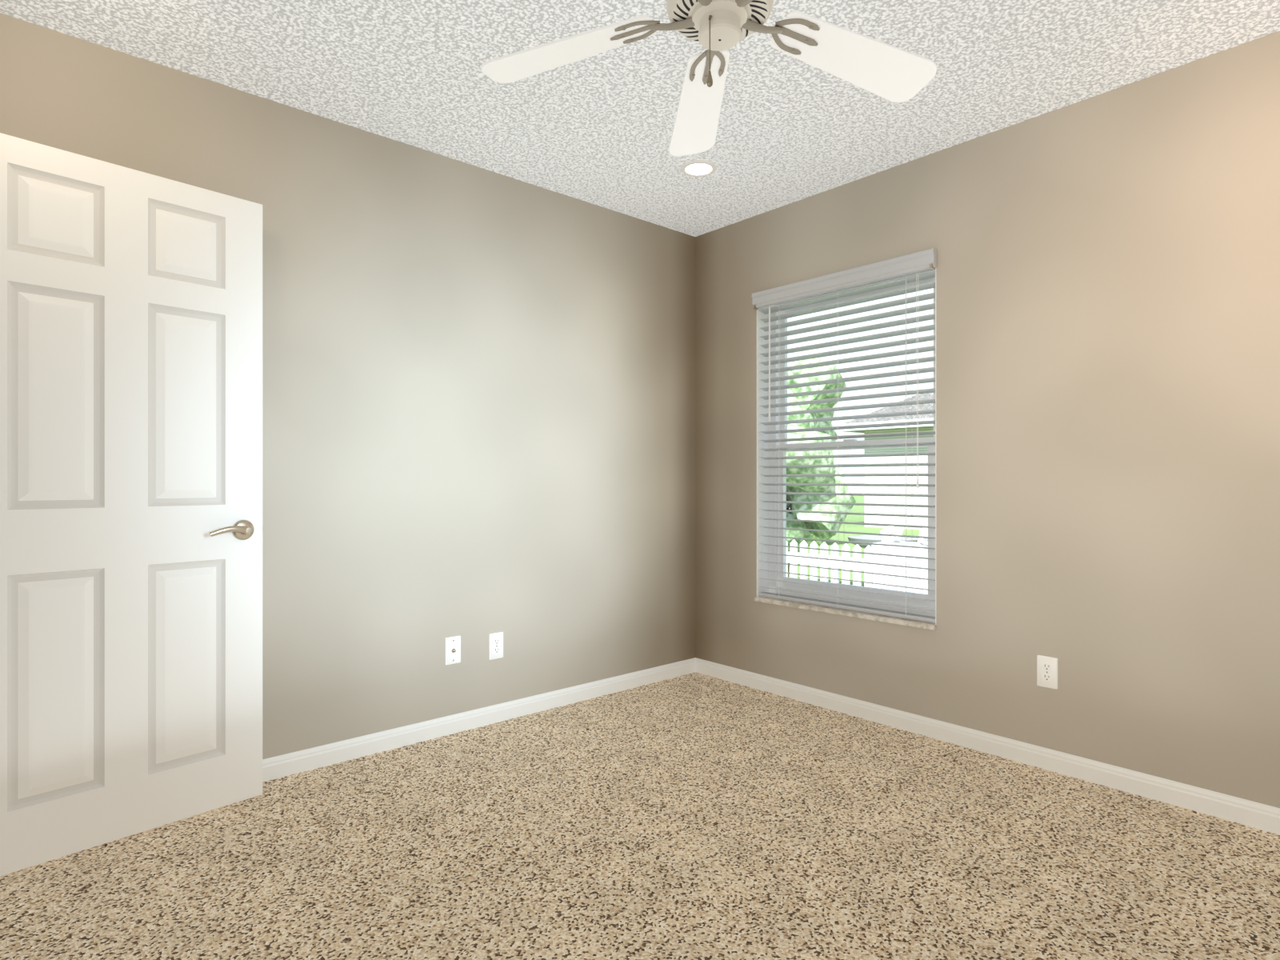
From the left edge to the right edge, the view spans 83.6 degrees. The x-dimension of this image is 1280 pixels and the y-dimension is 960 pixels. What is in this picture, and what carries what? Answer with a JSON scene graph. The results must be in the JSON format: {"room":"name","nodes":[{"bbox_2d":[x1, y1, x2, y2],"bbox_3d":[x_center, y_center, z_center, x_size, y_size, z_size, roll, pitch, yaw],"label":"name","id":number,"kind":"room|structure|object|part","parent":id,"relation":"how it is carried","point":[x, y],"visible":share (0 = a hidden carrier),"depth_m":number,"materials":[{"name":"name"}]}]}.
{"room":"empty bedroom","nodes":[
{"label":"empty bedroom","id":0,"kind":"room"},
{"bbox_2d":[0,12,695,759],"bbox_3d":[-1.355,-0.146,2.665,4.640,2.440,0.170,0,0,-41],"label":"wall","id":1,"kind":"structure","parent":0,"point":[478,405],"depth_m":2.97,"materials":[{"name":"paint"}]},
{"bbox_2d":[445,636,460,664],"bbox_3d":[-0.790,0.724,3.040,0.070,0.115,0.017,0,0,-41],"label":"outlet","id":2,"kind":"object","parent":1,"relation":"attached to","point":[453,650],"visible":1,"depth_m":3.04,"materials":[{"name":"white plastic"}]},
{"bbox_2d":[262,657,694,782],"bbox_3d":[-0.823,1.036,3.014,3.040,0.076,0.013,0,0,-41],"label":"baseboard","id":3,"kind":"structure","parent":1,"relation":"attached to","point":[314,758],"depth_m":3.04,"materials":[{"name":"white wood"}]},
{"bbox_2d":[488,632,503,659],"bbox_3d":[-0.637,0.737,3.181,0.070,0.115,0.008,0,0,-41],"label":"electrical outlet","id":4,"kind":"object","parent":1,"relation":"attached to","point":[495,646],"visible":1,"depth_m":3.18,"materials":[{"name":"white plastic"}]},
{"bbox_2d":[0,672,1279,959],"bbox_3d":[-0.289,1.104,1.459,4.640,0.060,3.390,0,0,-41],"label":"floor","id":5,"kind":"structure","parent":0,"point":[694,816],"depth_m":2.02,"materials":[{"name":"beige carpet"}]},
{"bbox_2d":[0,0,1279,236],"bbox_3d":[-0.289,-1.406,1.459,4.640,0.080,3.390,0,0,-41],"label":"ceiling","id":6,"kind":"structure","parent":0,"point":[597,130],"depth_m":2.42,"materials":[{"name":"white paint"}]},
{"bbox_2d":[680,160,716,176],"bbox_3d":[0.257,-1.361,3.136,0.160,0.009,0.160,0,0,-41],"label":"recessed light","id":7,"kind":"object","parent":6,"relation":"in","point":[698,168],"visible":1,"depth_m":3.13,"materials":[{"name":"white"}]},
{"bbox_2d":[480,0,936,155],"bbox_3d":[0.211,-1.143,1.693,1.192,0.445,1.156,0,0,-41],"label":"fan","id":8,"kind":"object","parent":6,"relation":"hanging from","point":[718,29],"visible":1,"depth_m":1.84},
{"bbox_3d":[0.165,-1.007,1.679,0.019,0.173,0.015,0,0,-41],"label":"chain","id":9,"kind":"part","parent":8,"relation":"part of","materials":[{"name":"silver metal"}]},
{"bbox_2d":[695,30,1279,807],"bbox_3d":[1.442,-0.146,2.876,0.170,2.440,3.220,0,0,-41],"label":"wall","id":10,"kind":"structure","parent":0,"point":[1108,400],"depth_m":2.58,"materials":[{"name":"paint"}]},
{"bbox_2d":[754,596,935,630],"bbox_3d":[0.949,0.614,3.368,0.125,0.020,0.952,0,0,-41],"label":"window sill","id":11,"kind":"structure","parent":10,"relation":"attached to","point":[891,619],"depth_m":3.28,"materials":[{"name":"stone"}]},
{"bbox_2d":[756,268,935,624],"bbox_3d":[0.980,-0.176,3.395,0.164,1.560,0.955,0,0,-41],"label":"window","id":12,"kind":"structure","parent":10,"relation":"in","point":[886,599],"depth_m":3.56,"materials":[{"name":"glass"}]},
{"bbox_2d":[752,248,936,623],"bbox_3d":[0.927,-0.180,3.349,0.094,1.557,0.962,0,0,-41],"label":"window blind","id":13,"kind":"object","parent":12,"relation":"attached to","point":[910,263],"visible":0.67,"depth_m":3.31,"materials":[{"name":"white plastic"}]},
{"bbox_2d":[768,304,779,596],"bbox_3d":[0.695,-0.162,3.615,0.090,1.499,0.035,0,0,-5],"label":"blind cord","id":14,"kind":"object","parent":13,"relation":"attached to","point":[778,304],"depth_m":3.60,"materials":[{"name":"white fabric"}]},
{"bbox_2d":[905,274,906,615],"bbox_3d":[1.163,-0.162,3.113,0.056,1.499,0.014,0,0,-41],"label":"blind cord","id":15,"kind":"object","parent":13,"relation":"attached to","point":[906,274],"depth_m":3.09,"materials":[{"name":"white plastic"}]},
{"bbox_2d":[916,272,919,487],"bbox_3d":[1.177,-0.425,3.037,0.012,0.920,0.011,0,0,27],"label":"blind cord","id":16,"kind":"object","parent":13,"relation":"attached to","point":[917,486],"depth_m":3.04,"materials":[{"name":"white fabric"}]},
{"bbox_2d":[694,657,1279,834],"bbox_3d":[1.314,1.036,2.883,0.013,0.076,3.000,0,0,-41],"label":"baseboard","id":17,"kind":"structure","parent":10,"relation":"attached to","point":[1259,816],"depth_m":2.70,"materials":[{"name":"white wood"}]},
{"bbox_2d":[1036,655,1057,689],"bbox_3d":[1.513,0.714,2.661,0.008,0.115,0.070,0,0,-41],"label":"electrical outlet","id":18,"kind":"object","parent":10,"relation":"attached to","point":[1047,672],"visible":1,"depth_m":2.66,"materials":[{"name":"white plastic"}]},
{"bbox_3d":[-0.963,-0.146,0.749,0.170,2.440,3.220,0,0,-41],"label":"wall","id":19,"kind":"structure","parent":0,"visible":0},
{"bbox_2d":[0,132,262,875],"bbox_3d":[-1.547,0.066,2.152,0.035,2.000,0.770,0,0,41],"label":"door","id":20,"kind":"structure","parent":19,"relation":"in","point":[130,482],"depth_m":2.13,"materials":[{"name":"white wood"}]},
{"bbox_2d":[209,520,263,539],"bbox_3d":[-1.352,0.166,2.375,0.190,0.067,0.151,0,0,-41],"label":"door handle","id":21,"kind":"object","parent":20,"relation":"attached to","point":[242,530],"depth_m":2.35,"materials":[{"name":"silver metal"}]},
{"label":"outside","id":22,"kind":"structure","parent":0,"visible":0},
{"bbox_2d":[788,495,919,586],"bbox_3d":[22.855,1.424,23.963,59.810,0.100,80.000,0,0,-41],"label":"ground","id":23,"kind":"structure","parent":22,"point":[858,498],"depth_m":18.78,"materials":[{"name":"green plant"}]},
{"bbox_2d":[789,508,839,545],"bbox_3d":[3.899,0.679,10.173,7.954,1.806,10.381,0,0,-41],"label":"bushes","id":24,"kind":"object","parent":23,"relation":"on","point":[817,538],"depth_m":14.93,"materials":[{"name":"green plant"}]},
{"bbox_2d":[786,357,855,576],"bbox_3d":[1.558,0.040,7.907,1.427,2.675,1.625,0,0,-41],"label":"tree","id":25,"kind":"object","parent":23,"relation":"on","point":[792,506],"depth_m":7.44,"materials":[{"name":"green plant"}]},
{"bbox_2d":[786,540,927,594],"bbox_3d":[1.240,0.854,6.146,0.106,1.040,14.053,0,0,-41],"label":"fence","id":26,"kind":"object","parent":23,"relation":"on","point":[854,567],"depth_m":5.58,"materials":[{"name":"white wood"}]},
{"bbox_2d":[848,534,918,548],"bbox_3d":[2.537,0.984,7.396,0.760,0.780,0.760,0,0,-41],"label":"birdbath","id":27,"kind":"object","parent":23,"relation":"on","point":[872,540],"depth_m":7.35,"materials":[{"name":"grey stone"}]},
{"bbox_2d":[839,392,933,529],"bbox_3d":[16.197,-1.801,18.495,12.030,6.350,17.630,0,0,-41],"label":"house","id":28,"kind":"structure","parent":23,"relation":"on","point":[893,479],"depth_m":20.31,"materials":[{"name":"white"}]},
{"bbox_2d":[871,526,927,594],"bbox_3d":[2.560,0.896,6.615,0.400,0.956,0.700,0,0,-41],"label":"bushes","id":29,"kind":"object","parent":23,"relation":"on","point":[890,530],"depth_m":6.62,"materials":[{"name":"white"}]}
]}

